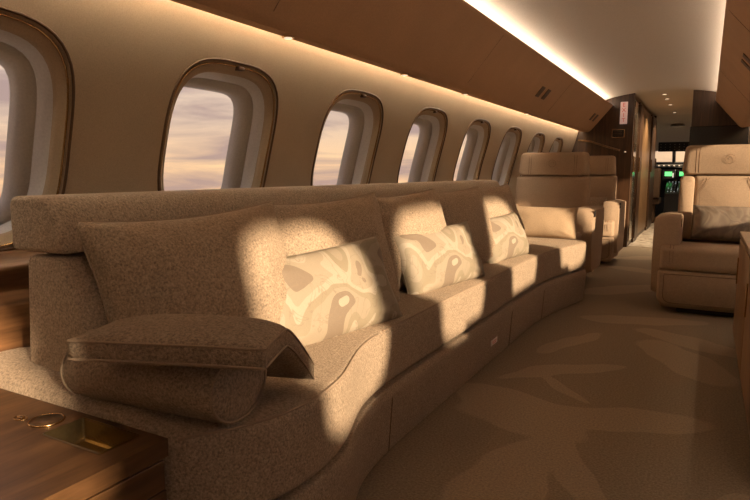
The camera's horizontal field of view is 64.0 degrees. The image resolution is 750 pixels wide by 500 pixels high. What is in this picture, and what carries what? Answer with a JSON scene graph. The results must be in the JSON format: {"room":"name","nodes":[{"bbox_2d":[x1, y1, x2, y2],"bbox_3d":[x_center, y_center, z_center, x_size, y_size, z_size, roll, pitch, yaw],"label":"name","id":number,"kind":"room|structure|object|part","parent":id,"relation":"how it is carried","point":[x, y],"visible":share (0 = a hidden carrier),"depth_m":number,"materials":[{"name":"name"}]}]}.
{"room":"aircraft cabin","nodes":[
{"label":"aircraft cabin","id":0,"kind":"room"},
{"bbox_2d":[0,0,578,249],"bbox_3d":[0.199,-0.416,3.317,0.485,1.870,10.450,4,8,29],"label":"wall","id":1,"kind":"structure","parent":0,"point":[128,57],"depth_m":2.01,"materials":[{"name":"plastic"}]},
{"bbox_2d":[0,250,46,351],"bbox_3d":[-0.749,0.170,2.049,0.101,0.435,7.000,4,8,29],"label":"trim","id":2,"kind":"structure","parent":1,"relation":"attached to","point":[14,264],"depth_m":1.59,"materials":[{"name":"brown wood"}]},
{"bbox_2d":[0,6,74,251],"bbox_3d":[-1.071,-0.287,1.513,0.299,0.622,0.589,4,8,29],"label":"window","id":3,"kind":"structure","parent":1,"relation":"in","point":[38,66],"depth_m":1.70,"materials":[{"name":"plastic"}]},
{"bbox_2d":[157,58,278,190],"bbox_3d":[-0.629,-0.391,2.310,0.299,0.622,0.589,4,8,29],"label":"window","id":4,"kind":"structure","parent":1,"relation":"in","point":[253,93],"depth_m":2.45,"materials":[{"name":"plastic"}]},
{"bbox_2d":[311,89,383,185],"bbox_3d":[-0.186,-0.495,3.108,0.299,0.622,0.589,4,8,29],"label":"window","id":5,"kind":"structure","parent":1,"relation":"in","point":[364,110],"depth_m":3.28,"materials":[{"name":"plastic"}]},
{"bbox_2d":[170,0,612,131],"bbox_3d":[0.323,-1.081,3.116,0.356,0.331,10.370,4,8,29],"label":"bin","id":6,"kind":"object","parent":1,"relation":"attached to","point":[452,45],"visible":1,"depth_m":3.02,"materials":[{"name":"wood"}]},
{"bbox_2d":[282,35,294,39],"bbox_3d":[-0.328,-0.803,2.265,0.048,0.011,0.048,4,8,29],"label":"light","id":7,"kind":"object","parent":6,"relation":"attached to","point":[287,37],"visible":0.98,"depth_m":2.25,"materials":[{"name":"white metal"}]},
{"bbox_2d":[535,86,545,96],"bbox_3d":[1.350,-1.291,4.896,0.064,0.076,0.100,4,8,29],"label":"air vent","id":8,"kind":"object","parent":6,"relation":"attached to","point":[542,88],"depth_m":4.88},
{"bbox_2d":[541,89,550,99],"bbox_3d":[1.446,-1.313,5.070,0.064,0.076,0.100,4,8,29],"label":"air vent","id":9,"kind":"object","parent":6,"relation":"attached to","point":[547,92],"depth_m":5.05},
{"bbox_2d":[397,107,447,182],"bbox_3d":[0.257,-0.598,3.905,0.299,0.622,0.589,4,8,29],"label":"window","id":10,"kind":"structure","parent":1,"relation":"in","point":[432,123],"depth_m":4.08,"materials":[{"name":"plastic"}]},
{"bbox_3d":[0.303,-0.595,3.880,0.182,0.614,0.580,4,8,29],"label":"frame","id":11,"kind":"part","parent":10,"relation":"part of","materials":[{"name":"plastic"}]},
{"bbox_2d":[453,119,490,180],"bbox_3d":[0.699,-0.702,4.703,0.299,0.622,0.589,4,8,29],"label":"window","id":12,"kind":"structure","parent":1,"relation":"in","point":[478,133],"depth_m":4.89,"materials":[{"name":"plastic"}]},
{"bbox_3d":[0.746,-0.699,4.677,0.182,0.614,0.580,4,8,29],"label":"frame","id":13,"kind":"part","parent":12,"relation":"part of","materials":[{"name":"plastic"}]},
{"bbox_2d":[491,127,521,185],"bbox_3d":[1.142,-0.806,5.500,0.299,0.622,0.589,4,8,29],"label":"window","id":14,"kind":"structure","parent":1,"relation":"in","point":[509,147],"depth_m":5.69,"materials":[{"name":"plastic"}]},
{"bbox_3d":[1.189,-0.802,5.475,0.182,0.614,0.580,4,8,29],"label":"frame","id":15,"kind":"part","parent":14,"relation":"part of","materials":[{"name":"plastic"}]},
{"bbox_2d":[520,132,544,175],"bbox_3d":[1.585,-0.909,6.298,0.299,0.622,0.589,4,8,29],"label":"window","id":16,"kind":"structure","parent":1,"relation":"in","point":[536,145],"depth_m":6.42,"materials":[{"name":"plastic"}]},
{"bbox_3d":[1.631,-0.906,6.272,0.182,0.614,0.580,4,8,29],"label":"frame","id":17,"kind":"part","parent":16,"relation":"part of","materials":[{"name":"plastic"}]},
{"bbox_2d":[549,137,562,151],"bbox_3d":[2.027,-1.013,7.095,0.299,0.622,0.589,4,8,29],"label":"window","id":18,"kind":"structure","parent":1,"relation":"in","point":[557,145],"depth_m":7.20,"materials":[{"name":"plastic"}]},
{"bbox_3d":[2.074,-1.010,7.070,0.182,0.614,0.580,4,8,29],"label":"frame","id":19,"kind":"part","parent":18,"relation":"part of","materials":[{"name":"plastic"}]},
{"bbox_2d":[356,223,749,499],"bbox_3d":[2.473,0.238,5.680,1.960,0.043,16.600,4,8,29],"label":"floor","id":20,"kind":"structure","parent":0,"point":[615,393],"depth_m":2.35,"materials":[{"name":"brown carpet"}]},
{"bbox_2d":[0,388,168,499],"bbox_3d":[-0.959,0.617,0.846,0.688,0.453,1.105,4,8,29],"label":"side table","id":21,"kind":"object","parent":20,"relation":"on","point":[49,451],"visible":1,"depth_m":1.09,"materials":[{"name":"brown wood"}]},
{"bbox_2d":[13,415,27,420],"bbox_3d":[-0.722,0.341,1.222,0.034,0.004,0.022,4,8,29],"label":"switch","id":22,"kind":"object","parent":21,"relation":"attached to","point":[15,417],"depth_m":1.22,"materials":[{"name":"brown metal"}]},
{"bbox_2d":[41,417,140,454],"bbox_3d":[-0.541,0.375,1.147,0.173,0.048,0.093,4,8,29],"label":"recessed tray","id":23,"kind":"object","parent":21,"relation":"on","point":[80,435],"depth_m":1.19,"materials":[{"name":"gold metal"}]},
{"bbox_3d":[-0.537,0.456,0.884,0.006,0.058,0.575,4,8,29],"label":"drawer","id":24,"kind":"part","parent":21,"relation":"part of","materials":[{"name":"brown wood"}]},
{"bbox_2d":[0,180,585,499],"bbox_3d":[0.345,0.101,3.116,0.877,0.889,4.195,4,8,29],"label":"sofa","id":25,"kind":"object","parent":20,"relation":"on","point":[320,438],"visible":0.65,"depth_m":1.53,"materials":[{"name":"fabric"}]},
{"bbox_2d":[60,331,266,423],"bbox_3d":[-0.456,0.263,1.294,0.407,0.151,0.195,3,8,23],"label":"bolster","id":26,"kind":"object","parent":25,"relation":"on","point":[226,396],"visible":0.55,"depth_m":1.20,"materials":[{"name":"fabric"}]},
{"bbox_2d":[76,200,286,323],"bbox_3d":[-0.434,0.120,1.633,0.227,0.480,0.664,6,9,36],"label":"cushion","id":27,"kind":"object","parent":25,"relation":"on","point":[228,263],"visible":0.64,"depth_m":1.51,"materials":[{"name":"fabric"}]},
{"bbox_2d":[66,314,314,379],"bbox_3d":[-0.362,0.229,1.280,0.389,0.202,0.354,1,7,8],"label":"armrest","id":28,"kind":"object","parent":25,"relation":"on","point":[186,340],"visible":0.91,"depth_m":1.13,"materials":[{"name":"fabric"}]},
{"bbox_2d":[0,329,381,499],"bbox_3d":[-0.454,0.366,1.695,0.869,0.246,0.895,4,8,29],"label":"seat cushion","id":29,"kind":"object","parent":25,"relation":"on","point":[298,431],"depth_m":1.33,"materials":[{"name":"fabric"}]},
{"bbox_2d":[273,191,400,301],"bbox_3d":[-0.140,0.040,2.163,0.221,0.480,0.664,7,10,42],"label":"cushion","id":30,"kind":"object","parent":25,"relation":"on","point":[307,227],"visible":0.44,"depth_m":2.10,"materials":[{"name":"fabric"}]},
{"bbox_2d":[279,235,402,345],"bbox_3d":[-0.156,0.142,1.918,0.183,0.323,0.654,6,10,40],"label":"lumbar pillow","id":31,"kind":"object","parent":25,"relation":"on","point":[338,290],"visible":0.65,"depth_m":1.87,"materials":[{"name":"fabric"}]},
{"bbox_2d":[376,188,445,290],"bbox_3d":[0.164,-0.034,2.705,0.220,0.475,0.660,6,10,40],"label":"cushion","id":32,"kind":"object","parent":25,"relation":"on","point":[421,213],"visible":0.32,"depth_m":2.61,"materials":[{"name":"fabric"}]},
{"bbox_2d":[394,221,484,293],"bbox_3d":[0.297,0.035,2.741,0.181,0.293,0.638,6,9,38],"label":"lumbar pillow","id":33,"kind":"object","parent":25,"relation":"on","point":[448,256],"visible":0.91,"depth_m":2.63,"materials":[{"name":"fabric"}]},
{"bbox_2d":[363,252,543,386],"bbox_3d":[0.229,0.211,3.063,0.738,0.201,2.166,4,8,29],"label":"seat cushion","id":34,"kind":"object","parent":25,"relation":"on","point":[431,323],"depth_m":2.49,"materials":[{"name":"fabric"}]},
{"bbox_2d":[416,186,494,262],"bbox_3d":[0.458,-0.104,3.247,0.217,0.469,0.656,7,10,42],"label":"cushion","id":35,"kind":"object","parent":25,"relation":"on","point":[469,205],"visible":0.48,"depth_m":3.22,"materials":[{"name":"fabric"}]},
{"bbox_2d":[480,183,524,230],"bbox_3d":[0.759,-0.174,3.784,0.217,0.480,0.664,7,10,41],"label":"cushion","id":36,"kind":"object","parent":25,"relation":"on","point":[499,200],"visible":0.32,"depth_m":3.75,"materials":[{"name":"fabric"}]},
{"bbox_2d":[486,212,528,263],"bbox_3d":[0.752,-0.071,3.556,0.170,0.281,0.562,6,9,38],"label":"lumbar pillow","id":37,"kind":"object","parent":25,"relation":"on","point":[510,238],"visible":0.72,"depth_m":3.50,"materials":[{"name":"fabric"}]},
{"bbox_2d":[516,206,578,239],"bbox_3d":[1.293,-0.215,4.641,0.523,0.241,0.181,3,8,24],"label":"lumbar pillow","id":38,"kind":"object","parent":25,"relation":"on","point":[545,222],"visible":0.73,"depth_m":4.55,"materials":[{"name":"beige fabric"}]},
{"bbox_2d":[527,237,585,281],"bbox_3d":[1.080,0.029,4.466,0.865,0.201,1.126,4,8,29],"label":"seat cushion","id":39,"kind":"object","parent":25,"relation":"on","point":[562,258],"depth_m":4.17,"materials":[{"name":"fabric"}]},
{"bbox_2d":[515,152,603,273],"bbox_3d":[1.525,-0.313,5.388,0.925,1.128,0.819,4,8,29],"label":"armchair","id":40,"kind":"object","parent":20,"relation":"on","point":[549,179],"visible":0.37,"depth_m":5.47,"materials":[{"name":"leather"}]},
{"bbox_3d":[1.642,-0.454,5.584,0.665,0.460,0.159,4,8,29],"label":"backrest","id":41,"kind":"part","parent":40,"relation":"part of","materials":[{"name":"leather"}]},
{"bbox_2d":[576,232,581,239],"bbox_3d":[1.468,-0.116,5.310,0.770,0.164,0.583,4,8,29],"label":"seat cushion","id":42,"kind":"object","parent":40,"relation":"on","point":[578,234],"depth_m":4.90,"materials":[{"name":"leather"}]},
{"bbox_3d":[1.850,-0.099,5.222,0.165,0.550,0.680,4,8,29],"label":"armrest","id":43,"kind":"part","parent":40,"relation":"part of","materials":[{"name":"leather"}]},
{"bbox_2d":[589,156,625,263],"bbox_3d":[2.261,-0.466,6.560,0.835,1.128,0.819,4,8,29],"label":"armchair","id":44,"kind":"object","parent":20,"relation":"on","point":[602,173],"visible":0.37,"depth_m":6.51,"materials":[{"name":"leather"}]},
{"bbox_2d":[589,197,606,206],"bbox_3d":[2.302,-0.480,6.603,0.463,0.209,0.150,4,8,27],"label":"lumbar pillow","id":45,"kind":"object","parent":44,"relation":"on","point":[598,201],"visible":0.13,"depth_m":6.51,"materials":[{"name":"fabric"}]},
{"bbox_3d":[2.377,-0.606,6.756,0.620,0.460,0.159,4,8,29],"label":"backrest","id":46,"kind":"part","parent":44,"relation":"part of","materials":[{"name":"leather"}]},
{"bbox_2d":[603,220,614,236],"bbox_3d":[2.204,-0.268,6.481,0.770,0.164,0.583,4,8,29],"label":"seat cushion","id":47,"kind":"object","parent":44,"relation":"on","point":[609,225],"depth_m":6.08,"materials":[{"name":"leather"}]},
{"bbox_3d":[2.546,-0.254,6.415,0.165,0.550,0.680,4,8,29],"label":"armrest","id":48,"kind":"part","parent":44,"relation":"part of","materials":[{"name":"leather"}]},
{"bbox_2d":[627,99,639,245],"bbox_3d":[3.084,-1.015,7.952,0.674,1.857,0.460,4,8,29],"label":"tall cabinet","id":49,"kind":"object","parent":20,"relation":"on","point":[637,105],"visible":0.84,"depth_m":7.73,"materials":[{"name":"brown wood"}]},
{"bbox_2d":[631,102,643,242],"bbox_3d":[3.317,-1.067,8.351,0.694,1.857,0.450,4,8,29],"label":"tall cabinet","id":50,"kind":"object","parent":20,"relation":"on","point":[641,108],"visible":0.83,"depth_m":8.09,"materials":[{"name":"brown wood"}]},
{"bbox_2d":[636,108,651,236],"bbox_3d":[3.781,-1.178,9.207,0.674,1.857,1.490,4,8,29],"label":"tall cabinet","id":51,"kind":"object","parent":20,"relation":"on","point":[647,116],"visible":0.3,"depth_m":9.07,"materials":[{"name":"brown wood"}]},
{"bbox_2d":[644,115,656,229],"bbox_3d":[4.369,-1.313,10.245,0.694,1.857,0.890,4,8,29],"label":"tall cabinet","id":52,"kind":"object","parent":20,"relation":"on","point":[654,120],"visible":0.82,"depth_m":9.91,"materials":[{"name":"brown wood"}]},
{"bbox_2d":[651,158,660,222],"bbox_3d":[5.104,-1.108,11.227,0.440,1.197,0.520,4,8,29],"label":"seat","id":53,"kind":"object","parent":20,"relation":"on","point":[657,171],"visible":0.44,"depth_m":10.92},
{"bbox_3d":[5.121,-0.932,11.281,0.440,0.120,0.450,4,8,29],"label":"seat","id":54,"kind":"part","parent":53,"relation":"part of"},
{"bbox_3d":[5.003,-1.232,11.025,0.440,0.540,0.100,4,8,29],"label":"backrest","id":55,"kind":"part","parent":53,"relation":"part of","materials":[{"name":"brown leather"}]},
{"bbox_2d":[663,181,679,212],"bbox_3d":[5.763,-0.939,11.557,0.320,0.777,0.650,4,8,29],"label":"pedestal","id":56,"kind":"object","parent":20,"relation":"on","point":[671,195],"visible":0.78,"depth_m":11.32,"materials":[{"name":"grey plastic"}]},
{"bbox_2d":[651,144,749,316],"bbox_3d":[2.448,-0.165,4.182,0.879,1.146,0.821,4,8,29],"label":"armchair","id":57,"kind":"object","parent":20,"relation":"on","point":[698,276],"visible":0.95,"depth_m":4.09,"materials":[{"name":"leather"}]},
{"bbox_3d":[2.132,0.012,4.366,0.165,0.550,0.680,4,8,29],"label":"armrest","id":58,"kind":"part","parent":57,"relation":"part of","materials":[{"name":"leather"}]},
{"bbox_2d":[660,241,739,273],"bbox_3d":[2.391,0.041,4.104,0.770,0.164,0.583,4,8,29],"label":"seat cushion","id":59,"kind":"object","parent":57,"relation":"on","point":[676,257],"depth_m":3.95,"materials":[{"name":"leather"}]},
{"bbox_2d":[690,205,749,239],"bbox_3d":[2.504,-0.189,4.208,0.504,0.237,0.162,4,9,30],"label":"lumbar pillow","id":60,"kind":"object","parent":57,"relation":"on","point":[710,222],"visible":0.95,"depth_m":4.20,"materials":[{"name":"beige fabric"}]},
{"bbox_3d":[2.565,-0.304,4.378,0.440,0.474,0.161,4,8,29],"label":"backrest","id":61,"kind":"part","parent":57,"relation":"part of","materials":[{"name":"leather"}]},
{"bbox_2d":[733,231,749,437],"bbox_3d":[1.736,0.323,2.440,0.417,0.624,1.840,4,8,29],"label":"credenza","id":62,"kind":"object","parent":20,"relation":"on","point":[741,323],"visible":1,"depth_m":2.59,"materials":[{"name":"brown wood"}]},
{"bbox_3d":[1.926,0.110,3.190,0.006,0.140,0.015,4,8,29],"label":"handle","id":63,"kind":"part","parent":62,"relation":"part of","materials":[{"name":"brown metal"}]},
{"bbox_3d":[1.759,0.238,2.882,0.012,0.505,0.830,4,8,29],"label":"door","id":64,"kind":"part","parent":62,"relation":"part of","materials":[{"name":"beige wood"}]},
{"bbox_3d":[1.345,0.335,2.135,0.012,0.505,0.850,4,8,29],"label":"door","id":65,"kind":"part","parent":62,"relation":"part of","materials":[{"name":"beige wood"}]},
{"bbox_3d":[1.516,0.206,2.451,0.006,0.140,0.015,4,8,29],"label":"handle","id":66,"kind":"part","parent":62,"relation":"part of","materials":[{"name":"brown wood"}]},
{"bbox_2d":[464,0,725,115],"bbox_3d":[1.822,-1.488,4.263,1.500,0.108,13.900,4,8,29],"label":"ceiling","id":67,"kind":"structure","parent":0,"point":[614,48],"depth_m":4.43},
{"bbox_2d":[572,90,749,246],"bbox_3d":[3.502,-1.003,7.405,2.300,1.980,0.070,4,8,29],"label":"wall","id":68,"kind":"structure","parent":0,"point":[601,133],"depth_m":7.55,"materials":[{"name":"brown wood"}]},
{"bbox_2d":[578,139,619,150],"bbox_3d":[2.861,-1.340,7.670,0.515,0.163,0.024,4,8,29],"label":"trim","id":69,"kind":"structure","parent":68,"relation":"attached to","point":[578,139],"depth_m":7.66,"materials":[{"name":"beige wood"}]},
{"bbox_2d":[612,129,624,137],"bbox_3d":[3.056,-1.464,7.542,0.150,0.100,0.018,4,8,29],"label":"control panel","id":70,"kind":"object","parent":68,"relation":"attached to","point":[618,133],"visible":1,"depth_m":7.54,"materials":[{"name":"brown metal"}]},
{"bbox_2d":[620,102,627,123],"bbox_3d":[3.103,-1.709,7.481,0.084,0.270,0.026,4,8,29],"label":"exit sign","id":71,"kind":"object","parent":68,"relation":"attached to","point":[624,105],"visible":1,"depth_m":7.47,"materials":[{"name":"beige"}]},
{"bbox_2d":[689,125,748,145],"bbox_3d":[4.014,-1.236,7.027,0.600,0.430,0.029,4,8,29],"label":"wall screen","id":72,"kind":"object","parent":68,"relation":"attached to","point":[728,134],"visible":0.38,"depth_m":7.00,"materials":[{"name":"black glass"}]},
{"bbox_2d":[655,162,683,216],"bbox_3d":[6.354,-1.264,12.597,1.720,1.160,0.100,4,8,29],"label":"wall","id":73,"kind":"structure","parent":0,"point":[659,208],"depth_m":12.74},
{"bbox_2d":[672,152,675,162],"bbox_3d":[6.255,-1.975,12.323,1.700,0.406,0.363,4,8,29],"label":"window","id":74,"kind":"structure","parent":73,"relation":"in","point":[673,153],"depth_m":12.41,"materials":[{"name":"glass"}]},
{"bbox_2d":[655,114,691,151],"bbox_3d":[5.655,-2.087,11.209,1.700,0.770,2.200,4,8,29],"label":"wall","id":75,"kind":"structure","parent":0,"point":[665,132],"depth_m":11.12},
{"bbox_2d":[658,142,688,151],"bbox_3d":[5.797,-1.977,11.484,0.680,0.180,0.070,4,8,29],"label":"switch panel","id":76,"kind":"object","parent":75,"relation":"attached to","point":[662,146],"visible":0.65,"depth_m":11.51,"materials":[{"name":"black plastic"}]},
{"bbox_2d":[671,124,684,126],"bbox_3d":[5.486,-2.251,10.878,0.236,0.056,0.156,4,8,29],"label":"dome light","id":77,"kind":"object","parent":75,"relation":"attached to","point":[675,125],"visible":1,"depth_m":10.82,"materials":[{"name":"black plastic"}]},
{"bbox_3d":[6.503,-1.058,11.160,0.060,1.120,2.500,4,8,29],"label":"wall","id":78,"kind":"structure","parent":0,"visible":0},
{"bbox_2d":[655,167,683,196],"bbox_3d":[5.955,-1.335,11.855,1.560,0.590,0.077,4,8,29],"label":"panel","id":79,"kind":"object","parent":78,"relation":"attached to","point":[667,173],"visible":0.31,"depth_m":11.88,"materials":[{"name":"black plastic"}]},
{"bbox_3d":[6.065,-1.720,12.007,1.580,0.045,0.600,4,8,29],"label":"glareshield","id":80,"kind":"object","parent":78,"relation":"attached to","visible":0},
{"bbox_2d":[656,164,682,166],"bbox_3d":[5.909,-1.651,11.732,1.000,0.050,0.064,4,8,29],"label":"panel","id":81,"kind":"object","parent":80,"relation":"attached to","point":[657,165],"visible":0.43,"depth_m":11.79,"materials":[{"name":"plastic"}]},
{"bbox_3d":[1.781,-0.304,2.454,0.485,1.870,10.450,4,8,29],"label":"wall","id":82,"kind":"structure","parent":0,"visible":0},
{"bbox_2d":[716,0,749,127],"bbox_3d":[1.618,-0.989,2.409,0.356,0.331,10.370,4,8,29],"label":"bin","id":83,"kind":"object","parent":82,"relation":"attached to","point":[733,85],"visible":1,"depth_m":4.04,"materials":[{"name":"wood"}]},
{"bbox_2d":[741,59,749,70],"bbox_3d":[2.293,-1.135,3.702,0.064,0.076,0.100,4,8,29],"label":"air vent","id":84,"kind":"object","parent":83,"relation":"attached to","point":[743,61],"depth_m":3.68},
{"bbox_2d":[742,53,749,63],"bbox_3d":[2.197,-1.113,3.528,0.064,0.076,0.100,4,8,29],"label":"air vent","id":85,"kind":"object","parent":83,"relation":"attached to","point":[744,55],"depth_m":3.52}
]}

